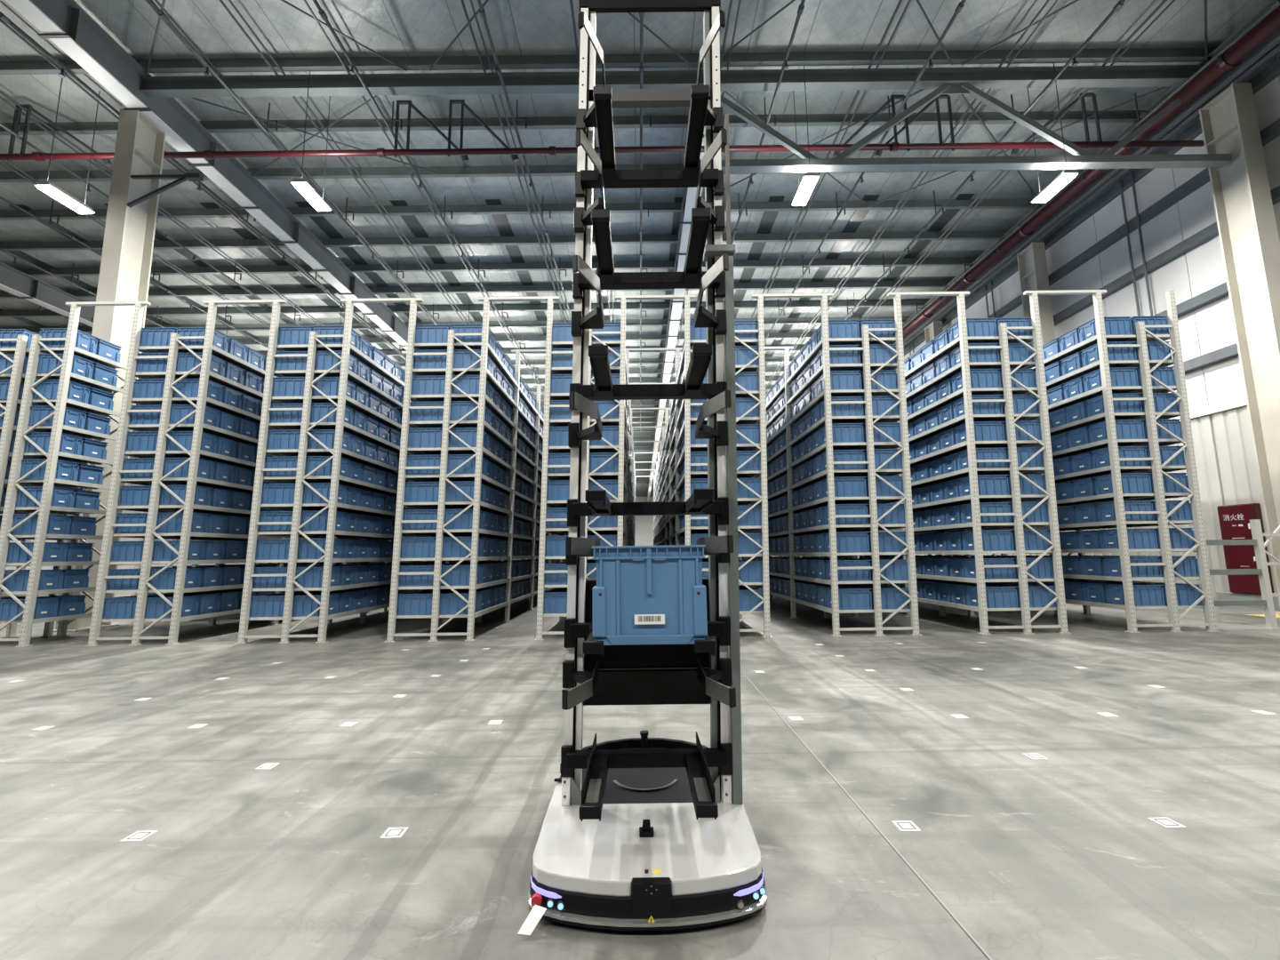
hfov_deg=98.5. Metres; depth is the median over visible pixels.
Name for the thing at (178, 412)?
tote
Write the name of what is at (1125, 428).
tote
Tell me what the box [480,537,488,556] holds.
tote
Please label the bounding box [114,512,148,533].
tote
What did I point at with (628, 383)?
tie beam
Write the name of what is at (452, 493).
tote
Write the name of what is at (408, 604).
tote
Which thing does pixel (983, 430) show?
tote
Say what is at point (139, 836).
floor marker
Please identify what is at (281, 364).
tote
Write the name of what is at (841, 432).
tote
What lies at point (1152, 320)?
tote
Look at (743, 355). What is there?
tote
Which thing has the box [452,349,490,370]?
tote
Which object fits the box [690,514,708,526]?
tote
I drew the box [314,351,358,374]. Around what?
tote
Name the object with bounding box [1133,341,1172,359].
tote
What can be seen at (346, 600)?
tote
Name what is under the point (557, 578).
tote
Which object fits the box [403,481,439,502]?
tote
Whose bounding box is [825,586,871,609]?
tote
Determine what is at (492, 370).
tote
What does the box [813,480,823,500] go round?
tote
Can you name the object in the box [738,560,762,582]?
tote
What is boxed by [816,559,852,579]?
tote
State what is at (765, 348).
tie beam
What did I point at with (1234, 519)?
cabinet
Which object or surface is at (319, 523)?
tote
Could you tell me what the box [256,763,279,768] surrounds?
floor marker
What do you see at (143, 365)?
tote
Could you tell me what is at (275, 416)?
tote
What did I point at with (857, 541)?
tote
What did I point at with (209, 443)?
tote
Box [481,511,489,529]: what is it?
tote
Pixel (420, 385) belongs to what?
tote
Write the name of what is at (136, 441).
tote
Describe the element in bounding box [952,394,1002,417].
tote
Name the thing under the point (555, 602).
tote
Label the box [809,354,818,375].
tote
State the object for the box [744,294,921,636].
storage rack
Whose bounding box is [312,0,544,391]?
pipe
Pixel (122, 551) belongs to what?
tote
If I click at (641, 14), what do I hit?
pipe
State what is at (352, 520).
tote
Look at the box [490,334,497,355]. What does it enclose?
tote
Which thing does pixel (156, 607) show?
tote
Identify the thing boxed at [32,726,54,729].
floor marker
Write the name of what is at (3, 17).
pipe
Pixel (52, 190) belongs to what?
diffuser
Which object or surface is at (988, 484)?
tote
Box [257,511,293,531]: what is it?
tote
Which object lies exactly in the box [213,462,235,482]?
tote
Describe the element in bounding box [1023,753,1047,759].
floor marker
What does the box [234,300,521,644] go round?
storage rack
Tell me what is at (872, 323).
tote
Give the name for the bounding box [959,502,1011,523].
tote
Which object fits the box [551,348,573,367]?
tote
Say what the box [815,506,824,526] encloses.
tote
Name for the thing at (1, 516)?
tote
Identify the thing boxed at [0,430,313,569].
wall
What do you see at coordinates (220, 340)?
tote
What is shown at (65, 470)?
tote
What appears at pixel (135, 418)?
tote
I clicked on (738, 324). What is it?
tote
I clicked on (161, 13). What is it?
pipe
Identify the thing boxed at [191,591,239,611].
tote
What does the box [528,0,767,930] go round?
robot
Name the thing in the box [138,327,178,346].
tote
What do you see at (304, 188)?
diffuser
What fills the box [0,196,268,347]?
pipe
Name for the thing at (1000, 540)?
tote
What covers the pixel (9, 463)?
tote
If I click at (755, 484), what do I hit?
tote
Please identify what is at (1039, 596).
tote
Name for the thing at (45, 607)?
tote
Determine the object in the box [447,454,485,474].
tote
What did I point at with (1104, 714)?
floor marker
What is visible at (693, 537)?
tote
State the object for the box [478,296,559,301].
tie beam
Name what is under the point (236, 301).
tie beam
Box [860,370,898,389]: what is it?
tote
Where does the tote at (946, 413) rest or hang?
on the storage rack at (966, 392)
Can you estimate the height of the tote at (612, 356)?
0.335 m
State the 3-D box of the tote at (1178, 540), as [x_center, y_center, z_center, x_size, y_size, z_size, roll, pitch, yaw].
[8.920,0.994,9.365,0.600,0.335,0.440,-1,-8,0]
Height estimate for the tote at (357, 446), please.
0.335 m
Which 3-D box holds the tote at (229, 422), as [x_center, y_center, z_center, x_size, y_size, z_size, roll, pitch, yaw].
[-7.824,-1.035,10.123,0.600,0.335,0.440,-1,-8,0]
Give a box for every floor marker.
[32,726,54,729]
[119,830,158,841]
[135,697,151,700]
[187,724,207,727]
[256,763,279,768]
[339,721,358,726]
[379,827,407,838]
[392,694,407,697]
[488,720,503,724]
[788,716,803,719]
[892,820,920,831]
[899,688,913,690]
[951,714,968,718]
[971,667,983,670]
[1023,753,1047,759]
[1097,712,1118,716]
[1147,816,1186,827]
[1148,685,1163,687]
[1251,710,1273,714]
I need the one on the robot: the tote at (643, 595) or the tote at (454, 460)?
the tote at (643, 595)
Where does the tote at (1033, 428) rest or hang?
on the storage rack at (966, 392)
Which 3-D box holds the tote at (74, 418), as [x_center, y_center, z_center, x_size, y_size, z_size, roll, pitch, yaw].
[-10.191,-1.073,9.622,0.600,0.335,0.440,-1,-8,0]
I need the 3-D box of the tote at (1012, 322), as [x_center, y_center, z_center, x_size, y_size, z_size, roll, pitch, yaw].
[6.566,-2.651,9.862,0.600,0.335,0.440,-1,-8,0]
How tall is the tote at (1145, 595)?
0.335 m
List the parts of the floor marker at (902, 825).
printed frame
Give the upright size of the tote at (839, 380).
0.335 m
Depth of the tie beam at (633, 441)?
22.02 m
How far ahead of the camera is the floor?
3.18 m
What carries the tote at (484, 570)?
on the storage rack at (479, 452)
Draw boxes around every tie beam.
[65,301,151,306]
[202,299,287,304]
[340,297,423,303]
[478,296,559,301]
[511,349,545,352]
[533,384,544,386]
[615,294,695,299]
[625,347,682,351]
[628,383,674,383]
[630,408,669,409]
[632,425,664,428]
[632,440,662,442]
[634,461,657,463]
[751,293,832,298]
[764,346,793,350]
[887,291,969,296]
[1023,289,1106,295]
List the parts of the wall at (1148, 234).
sag rod, wall panel, wall panel, wall panel, sag rod, corrugated panel, wall panel, corrugated panel, wall panel, corrugated panel, sag rod, wall panel, corrugated panel, wall panel, corrugated panel, wall panel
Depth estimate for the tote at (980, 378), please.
9.53 m
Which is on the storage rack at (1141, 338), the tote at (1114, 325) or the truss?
the tote at (1114, 325)
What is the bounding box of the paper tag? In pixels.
[517,904,546,935]
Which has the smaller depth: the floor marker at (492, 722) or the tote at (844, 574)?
the floor marker at (492, 722)
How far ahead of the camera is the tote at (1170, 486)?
9.29 m
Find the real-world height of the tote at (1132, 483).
0.335 m
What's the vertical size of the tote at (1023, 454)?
0.335 m
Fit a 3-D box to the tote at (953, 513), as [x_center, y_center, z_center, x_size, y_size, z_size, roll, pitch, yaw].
[5.900,0.636,9.899,0.600,0.335,0.440,-1,-8,0]
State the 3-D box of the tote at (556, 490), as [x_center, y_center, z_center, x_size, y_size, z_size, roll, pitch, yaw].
[-1.284,0.202,9.487,0.600,0.335,0.440,-1,-8,0]
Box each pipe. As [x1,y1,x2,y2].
[0,12,406,357]
[0,92,1204,166]
[0,105,301,326]
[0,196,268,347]
[0,248,163,327]
[0,288,93,327]
[146,0,439,324]
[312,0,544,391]
[477,0,570,317]
[639,12,651,431]
[730,0,805,244]
[764,0,966,345]
[843,0,1125,319]
[902,0,1279,327]
[902,6,1279,337]
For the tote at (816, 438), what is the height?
0.335 m
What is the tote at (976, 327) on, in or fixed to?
on the storage rack at (966, 392)
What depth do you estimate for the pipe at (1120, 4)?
13.03 m
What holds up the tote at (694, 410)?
on the storage rack at (677, 436)
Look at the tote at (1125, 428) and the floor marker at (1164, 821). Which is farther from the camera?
the tote at (1125, 428)
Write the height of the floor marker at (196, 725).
0.001 m
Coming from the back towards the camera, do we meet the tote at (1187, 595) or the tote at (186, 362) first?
the tote at (186, 362)
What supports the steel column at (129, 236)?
on the floor
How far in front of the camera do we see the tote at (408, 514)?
9.22 m
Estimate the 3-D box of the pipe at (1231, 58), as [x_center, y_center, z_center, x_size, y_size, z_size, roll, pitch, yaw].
[12.085,-3.576,48.908,0.430,0.430,114.000,-1,-8,0]
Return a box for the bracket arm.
[127,172,203,207]
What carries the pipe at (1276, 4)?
hanging from the ceiling
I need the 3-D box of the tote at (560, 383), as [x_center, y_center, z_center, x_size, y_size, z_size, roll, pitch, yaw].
[-1.256,-1.636,9.732,0.600,0.335,0.440,-1,-8,0]
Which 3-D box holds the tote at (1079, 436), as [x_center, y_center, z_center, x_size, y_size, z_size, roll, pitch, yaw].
[8.306,-0.771,10.091,0.600,0.335,0.440,-1,-8,0]
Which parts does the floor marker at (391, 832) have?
printed frame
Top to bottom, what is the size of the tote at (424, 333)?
0.335 m
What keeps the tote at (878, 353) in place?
on the storage rack at (824, 343)
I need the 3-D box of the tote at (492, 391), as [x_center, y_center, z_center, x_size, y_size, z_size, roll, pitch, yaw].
[-3.025,-1.551,10.206,0.600,0.335,0.440,-1,-8,0]
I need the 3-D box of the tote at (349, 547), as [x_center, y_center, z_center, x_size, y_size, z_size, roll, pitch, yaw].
[-5.454,1.235,9.833,0.600,0.335,0.440,-1,-8,-1]
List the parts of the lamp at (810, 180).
suspension rod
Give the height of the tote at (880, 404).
0.335 m
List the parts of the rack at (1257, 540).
post, rail, rail, rail, post, rail, rail, rail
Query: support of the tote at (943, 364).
on the storage rack at (966, 392)
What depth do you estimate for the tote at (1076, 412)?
10.13 m
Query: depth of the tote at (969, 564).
9.12 m
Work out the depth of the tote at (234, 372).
10.23 m
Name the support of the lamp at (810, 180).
hanging from the ceiling
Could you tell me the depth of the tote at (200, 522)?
9.23 m
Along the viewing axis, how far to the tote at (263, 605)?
9.02 m
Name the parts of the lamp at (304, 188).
suspension rod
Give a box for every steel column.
[53,108,166,632]
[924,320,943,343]
[1016,242,1078,555]
[1199,82,1279,614]
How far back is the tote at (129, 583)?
9.09 m
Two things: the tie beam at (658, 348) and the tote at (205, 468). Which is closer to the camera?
the tote at (205, 468)
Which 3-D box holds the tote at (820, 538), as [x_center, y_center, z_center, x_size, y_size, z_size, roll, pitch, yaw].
[3.506,1.126,9.847,0.600,0.335,0.440,-1,-8,0]
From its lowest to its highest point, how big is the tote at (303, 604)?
0.335 m
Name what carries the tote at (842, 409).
on the storage rack at (824, 343)
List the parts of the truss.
gusset plate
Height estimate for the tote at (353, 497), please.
0.335 m
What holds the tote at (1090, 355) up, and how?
on the storage rack at (1141, 338)
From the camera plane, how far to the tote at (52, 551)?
9.17 m
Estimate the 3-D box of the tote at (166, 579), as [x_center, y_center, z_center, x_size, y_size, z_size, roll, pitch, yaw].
[-7.852,1.659,9.280,0.600,0.335,0.440,-1,-8,0]
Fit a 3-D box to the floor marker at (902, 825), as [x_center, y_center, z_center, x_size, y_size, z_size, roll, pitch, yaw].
[1.317,1.711,2.727,0.100,0.002,0.100,-1,-8,1]
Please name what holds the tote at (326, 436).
on the storage rack at (344, 373)
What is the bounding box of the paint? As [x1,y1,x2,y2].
[1244,614,1279,617]
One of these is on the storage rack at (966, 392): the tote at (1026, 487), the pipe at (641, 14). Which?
the tote at (1026, 487)
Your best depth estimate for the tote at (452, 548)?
9.14 m
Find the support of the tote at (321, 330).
on the storage rack at (344, 373)
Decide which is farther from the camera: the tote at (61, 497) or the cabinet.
the cabinet
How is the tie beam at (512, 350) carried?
attached to the storage rack at (625, 531)
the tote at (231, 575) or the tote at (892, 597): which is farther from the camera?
the tote at (231, 575)
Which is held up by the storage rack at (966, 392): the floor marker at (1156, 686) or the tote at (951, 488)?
the tote at (951, 488)
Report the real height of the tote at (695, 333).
0.335 m
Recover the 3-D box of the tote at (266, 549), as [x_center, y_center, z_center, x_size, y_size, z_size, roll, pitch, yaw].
[-6.075,1.179,9.354,0.600,0.335,0.440,-1,-8,0]
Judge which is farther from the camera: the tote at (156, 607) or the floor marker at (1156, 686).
the tote at (156, 607)
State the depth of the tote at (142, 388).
9.51 m
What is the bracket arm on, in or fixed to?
attached to the steel column at (129, 236)
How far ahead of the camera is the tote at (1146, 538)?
9.18 m
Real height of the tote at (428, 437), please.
0.335 m
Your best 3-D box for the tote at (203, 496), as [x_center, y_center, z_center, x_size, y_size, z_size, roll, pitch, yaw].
[-7.832,0.281,9.475,0.600,0.335,0.440,-1,-8,0]
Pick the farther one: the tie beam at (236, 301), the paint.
the paint
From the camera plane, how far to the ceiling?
14.89 m
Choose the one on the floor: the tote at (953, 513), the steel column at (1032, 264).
the steel column at (1032, 264)
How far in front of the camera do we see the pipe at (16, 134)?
14.99 m
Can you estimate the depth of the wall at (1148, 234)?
13.66 m
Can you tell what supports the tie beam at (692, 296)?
attached to the storage rack at (677, 436)
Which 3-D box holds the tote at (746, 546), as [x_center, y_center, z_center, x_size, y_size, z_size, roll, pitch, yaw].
[1.732,1.082,9.351,0.600,0.335,0.440,-1,-8,0]
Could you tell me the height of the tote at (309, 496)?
0.335 m
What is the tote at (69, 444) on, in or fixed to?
on the storage rack at (52, 457)
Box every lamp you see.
[33,77,100,214]
[289,71,331,211]
[791,64,819,205]
[1027,62,1079,202]
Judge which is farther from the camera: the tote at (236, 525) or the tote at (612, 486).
the tote at (236, 525)
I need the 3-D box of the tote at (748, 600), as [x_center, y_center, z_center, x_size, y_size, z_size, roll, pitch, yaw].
[1.732,2.001,9.234,0.600,0.335,0.440,-1,-8,0]
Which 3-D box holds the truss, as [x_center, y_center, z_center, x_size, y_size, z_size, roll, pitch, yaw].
[0.886,-7.899,12.159,23.800,2.330,0.220,-1,-8,0]
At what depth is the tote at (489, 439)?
10.06 m
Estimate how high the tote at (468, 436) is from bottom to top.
0.335 m
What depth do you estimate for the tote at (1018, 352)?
9.61 m
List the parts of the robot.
mast post, rail, support arm, guide plate, support arm, guide plate, support arm, guide plate, support arm, guide plate, guide plate, support arm, guide plate, support arm, support arm, support arm, support arm, guide plate, support arm, guide plate, guide plate, guide plate, guide plate, support arm, guide plate, support arm, rail, mast post, lift rail, lift rail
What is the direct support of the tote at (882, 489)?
on the storage rack at (824, 343)
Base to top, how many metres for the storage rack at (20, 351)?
5.790 m
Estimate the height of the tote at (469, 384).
0.335 m
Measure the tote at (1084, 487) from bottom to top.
0.335 m
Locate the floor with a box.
[0,587,1279,959]
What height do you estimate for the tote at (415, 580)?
0.335 m
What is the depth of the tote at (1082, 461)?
10.01 m
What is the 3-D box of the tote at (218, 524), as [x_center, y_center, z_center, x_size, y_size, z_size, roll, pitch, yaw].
[-7.841,0.803,9.875,0.600,0.335,0.440,-1,-8,0]
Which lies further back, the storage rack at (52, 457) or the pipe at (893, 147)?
the pipe at (893, 147)
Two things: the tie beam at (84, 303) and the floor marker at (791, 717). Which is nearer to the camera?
the floor marker at (791, 717)
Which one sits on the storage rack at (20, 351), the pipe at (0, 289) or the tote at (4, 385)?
the tote at (4, 385)
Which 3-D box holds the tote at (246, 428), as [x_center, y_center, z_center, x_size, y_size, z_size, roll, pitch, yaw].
[-7.824,-0.970,10.602,0.600,0.335,0.440,-1,-8,0]
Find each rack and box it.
[0,304,127,647]
[0,334,70,637]
[85,302,446,646]
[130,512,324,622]
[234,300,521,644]
[384,298,560,641]
[534,297,635,639]
[653,296,772,637]
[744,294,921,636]
[782,292,1071,634]
[871,290,1220,632]
[1203,519,1279,629]
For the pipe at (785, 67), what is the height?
0.970 m
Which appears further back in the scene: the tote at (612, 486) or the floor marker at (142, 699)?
the tote at (612, 486)
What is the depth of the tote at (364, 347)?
10.30 m
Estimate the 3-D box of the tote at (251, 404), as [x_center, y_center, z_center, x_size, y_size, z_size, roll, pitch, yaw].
[-7.816,-1.431,10.655,0.600,0.335,0.440,-1,-8,0]
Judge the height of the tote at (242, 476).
0.335 m
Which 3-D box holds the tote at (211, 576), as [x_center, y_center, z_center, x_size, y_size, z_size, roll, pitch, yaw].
[-7.844,1.723,9.759,0.600,0.335,0.440,-1,-8,0]
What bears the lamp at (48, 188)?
hanging from the ceiling
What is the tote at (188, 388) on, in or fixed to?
on the storage rack at (208, 348)
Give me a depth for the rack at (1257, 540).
9.20 m
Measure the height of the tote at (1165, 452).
0.335 m
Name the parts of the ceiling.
bracing rod, bracing rod, bracing rod, bracing rod, bracing rod, bracing rod, bracing rod, bracing rod, bracing rod, bracing rod, bracing rod, bracing rod, bracing rod, bracing rod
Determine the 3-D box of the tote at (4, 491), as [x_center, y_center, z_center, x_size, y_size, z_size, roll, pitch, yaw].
[-11.088,0.316,9.431,0.600,0.335,0.440,-1,-8,0]
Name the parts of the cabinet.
door, door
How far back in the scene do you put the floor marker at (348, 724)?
4.51 m
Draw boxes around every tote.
[0,328,39,348]
[0,354,28,374]
[0,380,23,399]
[0,406,20,425]
[0,432,15,452]
[0,488,7,506]
[0,515,2,529]
[0,597,58,620]
[1,569,63,591]
[5,460,11,479]
[6,542,69,562]
[10,513,71,535]
[15,486,75,507]
[18,459,79,481]
[24,432,83,455]
[27,405,86,429]
[32,379,90,403]
[36,353,94,378]
[40,328,98,354]
[102,595,159,618]
[106,568,162,590]
[110,540,144,561]
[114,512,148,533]
[118,485,151,505]
[120,457,155,478]
[124,431,158,451]
[128,405,161,424]
[132,378,165,398]
[136,352,168,372]
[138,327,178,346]
[144,595,199,618]
[148,568,202,589]
[152,540,206,560]
[155,512,209,533]
[159,485,212,505]
[162,457,215,479]
[165,431,218,453]
[168,404,221,427]
[171,592,221,615]
[172,378,223,402]
[176,327,229,351]
[176,352,226,376]
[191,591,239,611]
[192,566,242,585]
[196,567,223,587]
[204,541,226,559]
[208,514,228,533]
[210,488,232,508]
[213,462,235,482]
[216,436,236,457]
[218,411,239,433]
[222,386,242,408]
[224,361,245,384]
[224,541,244,559]
[226,516,247,534]
[227,337,248,361]
[231,491,249,510]
[233,466,251,486]
[235,442,255,462]
[238,417,257,439]
[240,393,259,415]
[243,370,263,392]
[247,347,264,369]
[248,593,302,616]
[252,566,304,588]
[255,538,290,559]
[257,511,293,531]
[260,483,295,503]
[263,456,297,476]
[265,429,300,449]
[269,403,303,423]
[271,376,305,396]
[274,351,307,370]
[276,326,313,344]
[291,593,339,616]
[294,566,341,587]
[296,538,343,559]
[299,511,345,531]
[302,482,348,503]
[304,456,351,477]
[306,429,352,451]
[309,402,353,424]
[310,591,354,613]
[312,325,359,349]
[312,376,356,399]
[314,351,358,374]
[339,565,355,585]
[342,539,358,558]
[344,512,359,531]
[346,486,361,506]
[349,460,362,480]
[351,435,365,455]
[352,409,367,431]
[354,384,368,407]
[356,360,370,382]
[359,336,372,358]
[396,592,442,615]
[398,564,444,586]
[400,536,436,558]
[401,509,438,529]
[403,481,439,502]
[405,455,440,474]
[407,427,442,447]
[408,401,444,421]
[410,375,445,394]
[412,350,447,368]
[414,324,450,343]
[439,592,479,615]
[440,564,480,585]
[441,536,480,557]
[443,508,482,529]
[445,481,484,502]
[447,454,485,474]
[448,427,486,447]
[448,590,486,611]
[449,400,487,422]
[450,323,491,345]
[451,375,488,397]
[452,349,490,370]
[479,563,487,583]
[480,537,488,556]
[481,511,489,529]
[482,485,490,503]
[484,458,492,478]
[485,433,494,453]
[487,408,495,428]
[488,384,495,403]
[489,359,495,378]
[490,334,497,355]
[543,590,567,613]
[544,535,568,556]
[544,563,567,584]
[545,507,568,527]
[546,480,569,500]
[547,453,570,472]
[548,426,567,446]
[549,400,571,419]
[550,374,572,392]
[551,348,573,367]
[552,322,573,341]
[586,562,596,577]
[587,515,617,527]
[587,535,617,546]
[588,452,618,472]
[588,480,618,499]
[589,425,619,445]
[590,400,619,418]
[591,373,620,384]
[592,321,620,341]
[592,544,707,645]
[608,347,620,366]
[689,321,706,339]
[689,399,706,417]
[689,424,707,444]
[690,451,707,471]
[690,478,707,495]
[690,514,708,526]
[690,534,708,544]
[702,561,708,578]
[725,450,760,471]
[734,320,758,339]
[735,345,758,365]
[735,371,759,391]
[736,397,759,416]
[736,424,759,443]
[736,478,760,497]
[737,504,761,526]
[737,533,762,553]
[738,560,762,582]
[738,588,763,610]
[808,330,818,352]
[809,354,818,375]
[810,379,819,399]
[810,404,821,424]
[811,429,821,449]
[812,455,822,474]
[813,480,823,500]
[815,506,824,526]
[815,533,825,551]
[816,320,859,343]
[816,344,860,367]
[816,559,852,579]
[816,585,855,607]
[817,370,861,392]
[819,396,863,418]
[820,423,863,444]
[821,449,865,471]
[822,476,866,497]
[823,504,868,524]
[824,531,869,552]
[824,560,871,581]
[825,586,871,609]
[858,319,895,337]
[859,344,896,363]
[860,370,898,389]
[861,395,899,415]
[862,422,901,442]
[862,586,910,608]
[863,448,902,469]
[864,476,903,496]
[866,504,905,524]
[867,531,906,551]
[868,559,908,580]
[933,329,949,352]
[935,352,951,375]
[936,378,952,400]
[937,402,954,424]
[939,428,956,448]
[942,453,957,473]
[943,479,959,499]
[944,504,961,524]
[945,531,963,550]
[947,318,997,343]
[948,558,965,577]
[949,584,991,605]
[950,343,999,367]
[951,368,1000,392]
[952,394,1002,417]
[953,421,1005,443]
[955,448,1007,470]
[958,474,1009,496]
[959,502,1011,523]
[960,529,1014,551]
[962,558,1015,578]
[964,584,1018,607]
[994,317,1032,335]
[997,343,1034,361]
[998,368,1037,387]
[1000,394,1039,414]
[1001,420,1041,440]
[1001,584,1056,607]
[1004,447,1044,467]
[1006,474,1046,495]
[1008,502,1048,522]
[1010,529,1051,550]
[1013,557,1054,578]
[1058,328,1079,351]
[1060,352,1082,375]
[1062,376,1084,399]
[1064,401,1087,423]
[1067,426,1090,447]
[1070,451,1092,472]
[1072,477,1095,497]
[1073,504,1098,523]
[1076,529,1101,549]
[1077,316,1133,342]
[1078,556,1104,575]
[1080,341,1136,367]
[1081,582,1135,603]
[1082,367,1138,391]
[1085,393,1142,416]
[1088,419,1145,442]
[1090,446,1148,469]
[1094,472,1151,495]
[1095,500,1154,521]
[1098,528,1158,549]
[1101,556,1161,576]
[1104,583,1165,606]
[1129,315,1169,335]
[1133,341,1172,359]
[1135,366,1175,385]
[1138,392,1179,412]
[1140,583,1203,605]
[1142,418,1182,439]
[1144,445,1185,465]
[1148,472,1188,493]
[1151,500,1192,520]
[1154,528,1195,548]
[1158,555,1199,576]
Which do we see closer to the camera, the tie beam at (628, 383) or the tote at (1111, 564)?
the tote at (1111, 564)
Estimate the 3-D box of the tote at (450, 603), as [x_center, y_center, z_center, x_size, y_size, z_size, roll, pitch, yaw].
[-3.062,2.061,9.239,0.600,0.335,0.440,-1,-8,0]
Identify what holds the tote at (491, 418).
on the storage rack at (479, 452)
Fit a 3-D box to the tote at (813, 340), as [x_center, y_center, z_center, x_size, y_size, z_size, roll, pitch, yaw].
[3.532,-2.552,10.320,0.600,0.335,0.440,-1,-8,0]
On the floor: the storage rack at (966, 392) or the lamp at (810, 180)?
the storage rack at (966, 392)
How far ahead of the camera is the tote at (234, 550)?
10.28 m
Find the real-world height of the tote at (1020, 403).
0.335 m
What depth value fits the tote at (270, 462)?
9.33 m
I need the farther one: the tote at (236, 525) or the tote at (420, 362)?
the tote at (236, 525)
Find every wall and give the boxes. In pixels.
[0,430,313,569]
[520,496,707,559]
[903,50,1279,610]
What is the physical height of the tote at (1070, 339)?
0.335 m
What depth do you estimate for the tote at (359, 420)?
10.12 m
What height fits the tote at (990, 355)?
0.335 m
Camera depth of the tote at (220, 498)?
9.93 m
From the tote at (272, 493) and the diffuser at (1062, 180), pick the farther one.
the diffuser at (1062, 180)
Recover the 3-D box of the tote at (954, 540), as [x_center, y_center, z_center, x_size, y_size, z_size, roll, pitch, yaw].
[5.899,1.097,9.851,0.600,0.335,0.440,-1,-8,0]
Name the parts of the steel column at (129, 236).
plate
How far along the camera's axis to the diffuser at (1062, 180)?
12.13 m
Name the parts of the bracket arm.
arm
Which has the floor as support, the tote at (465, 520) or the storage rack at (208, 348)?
the storage rack at (208, 348)
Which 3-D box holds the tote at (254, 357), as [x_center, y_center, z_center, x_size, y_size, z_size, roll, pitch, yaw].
[-7.805,-2.349,10.790,0.600,0.335,0.440,-1,-8,0]
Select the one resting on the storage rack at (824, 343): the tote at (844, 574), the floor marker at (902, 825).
the tote at (844, 574)
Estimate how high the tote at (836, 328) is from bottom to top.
0.335 m
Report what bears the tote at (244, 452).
on the storage rack at (208, 348)
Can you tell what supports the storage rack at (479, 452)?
on the floor
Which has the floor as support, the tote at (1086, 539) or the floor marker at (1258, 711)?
the floor marker at (1258, 711)
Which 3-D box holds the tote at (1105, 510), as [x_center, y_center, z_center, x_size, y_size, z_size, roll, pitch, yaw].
[8.295,0.543,9.432,0.600,0.335,0.440,-1,-8,0]
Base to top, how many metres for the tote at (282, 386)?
0.335 m
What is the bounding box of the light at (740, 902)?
[736,899,743,909]
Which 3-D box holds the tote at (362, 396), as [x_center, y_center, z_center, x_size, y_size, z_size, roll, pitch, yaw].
[-5.423,-1.522,10.195,0.600,0.335,0.440,-1,-8,0]
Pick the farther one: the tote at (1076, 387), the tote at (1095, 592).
the tote at (1076, 387)
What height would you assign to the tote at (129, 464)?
0.335 m
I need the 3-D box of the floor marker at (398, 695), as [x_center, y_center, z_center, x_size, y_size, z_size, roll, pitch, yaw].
[-2.352,2.115,5.397,0.100,0.001,0.100,-1,-8,1]
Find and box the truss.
[139,64,1231,173]
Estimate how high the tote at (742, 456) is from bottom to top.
0.335 m
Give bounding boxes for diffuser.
[34,184,94,214]
[291,182,331,211]
[792,176,818,205]
[1032,173,1078,202]
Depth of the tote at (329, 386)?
9.53 m
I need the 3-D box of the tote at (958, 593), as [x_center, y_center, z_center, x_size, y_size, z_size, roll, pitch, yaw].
[5.891,2.014,9.712,0.600,0.335,0.440,-1,-8,0]
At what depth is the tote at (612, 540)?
9.16 m
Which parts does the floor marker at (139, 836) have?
printed frame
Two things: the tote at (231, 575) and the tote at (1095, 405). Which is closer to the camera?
the tote at (1095, 405)
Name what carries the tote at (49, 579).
on the storage rack at (52, 457)
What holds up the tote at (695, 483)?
on the storage rack at (677, 436)
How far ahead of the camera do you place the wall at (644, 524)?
104.70 m
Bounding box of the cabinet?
[1216,503,1273,594]
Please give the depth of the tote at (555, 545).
9.16 m
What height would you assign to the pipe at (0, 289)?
0.970 m
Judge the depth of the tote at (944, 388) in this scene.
10.20 m
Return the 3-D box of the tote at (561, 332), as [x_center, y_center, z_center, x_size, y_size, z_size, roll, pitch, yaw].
[-1.244,-2.557,9.842,0.600,0.335,0.440,-1,-8,0]
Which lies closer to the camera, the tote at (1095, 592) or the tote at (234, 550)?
the tote at (1095, 592)
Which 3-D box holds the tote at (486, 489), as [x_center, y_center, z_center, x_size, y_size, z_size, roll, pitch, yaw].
[-3.047,0.286,9.947,0.600,0.335,0.440,-1,-8,0]
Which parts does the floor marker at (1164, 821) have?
printed frame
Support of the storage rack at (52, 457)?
on the floor
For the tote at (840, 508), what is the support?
on the storage rack at (824, 343)
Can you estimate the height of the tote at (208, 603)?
0.335 m
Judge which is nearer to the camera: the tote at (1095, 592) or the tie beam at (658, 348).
the tote at (1095, 592)
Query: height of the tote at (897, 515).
0.335 m
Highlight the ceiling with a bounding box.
[0,0,1279,502]
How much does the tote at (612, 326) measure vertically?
0.335 m
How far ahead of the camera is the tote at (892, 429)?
9.40 m
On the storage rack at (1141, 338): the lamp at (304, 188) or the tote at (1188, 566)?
the tote at (1188, 566)
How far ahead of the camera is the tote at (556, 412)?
9.46 m
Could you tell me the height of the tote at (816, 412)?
0.335 m
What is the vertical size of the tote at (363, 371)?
0.335 m
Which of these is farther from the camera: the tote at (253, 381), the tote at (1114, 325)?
the tote at (253, 381)
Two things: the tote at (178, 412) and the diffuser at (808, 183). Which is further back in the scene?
the diffuser at (808, 183)

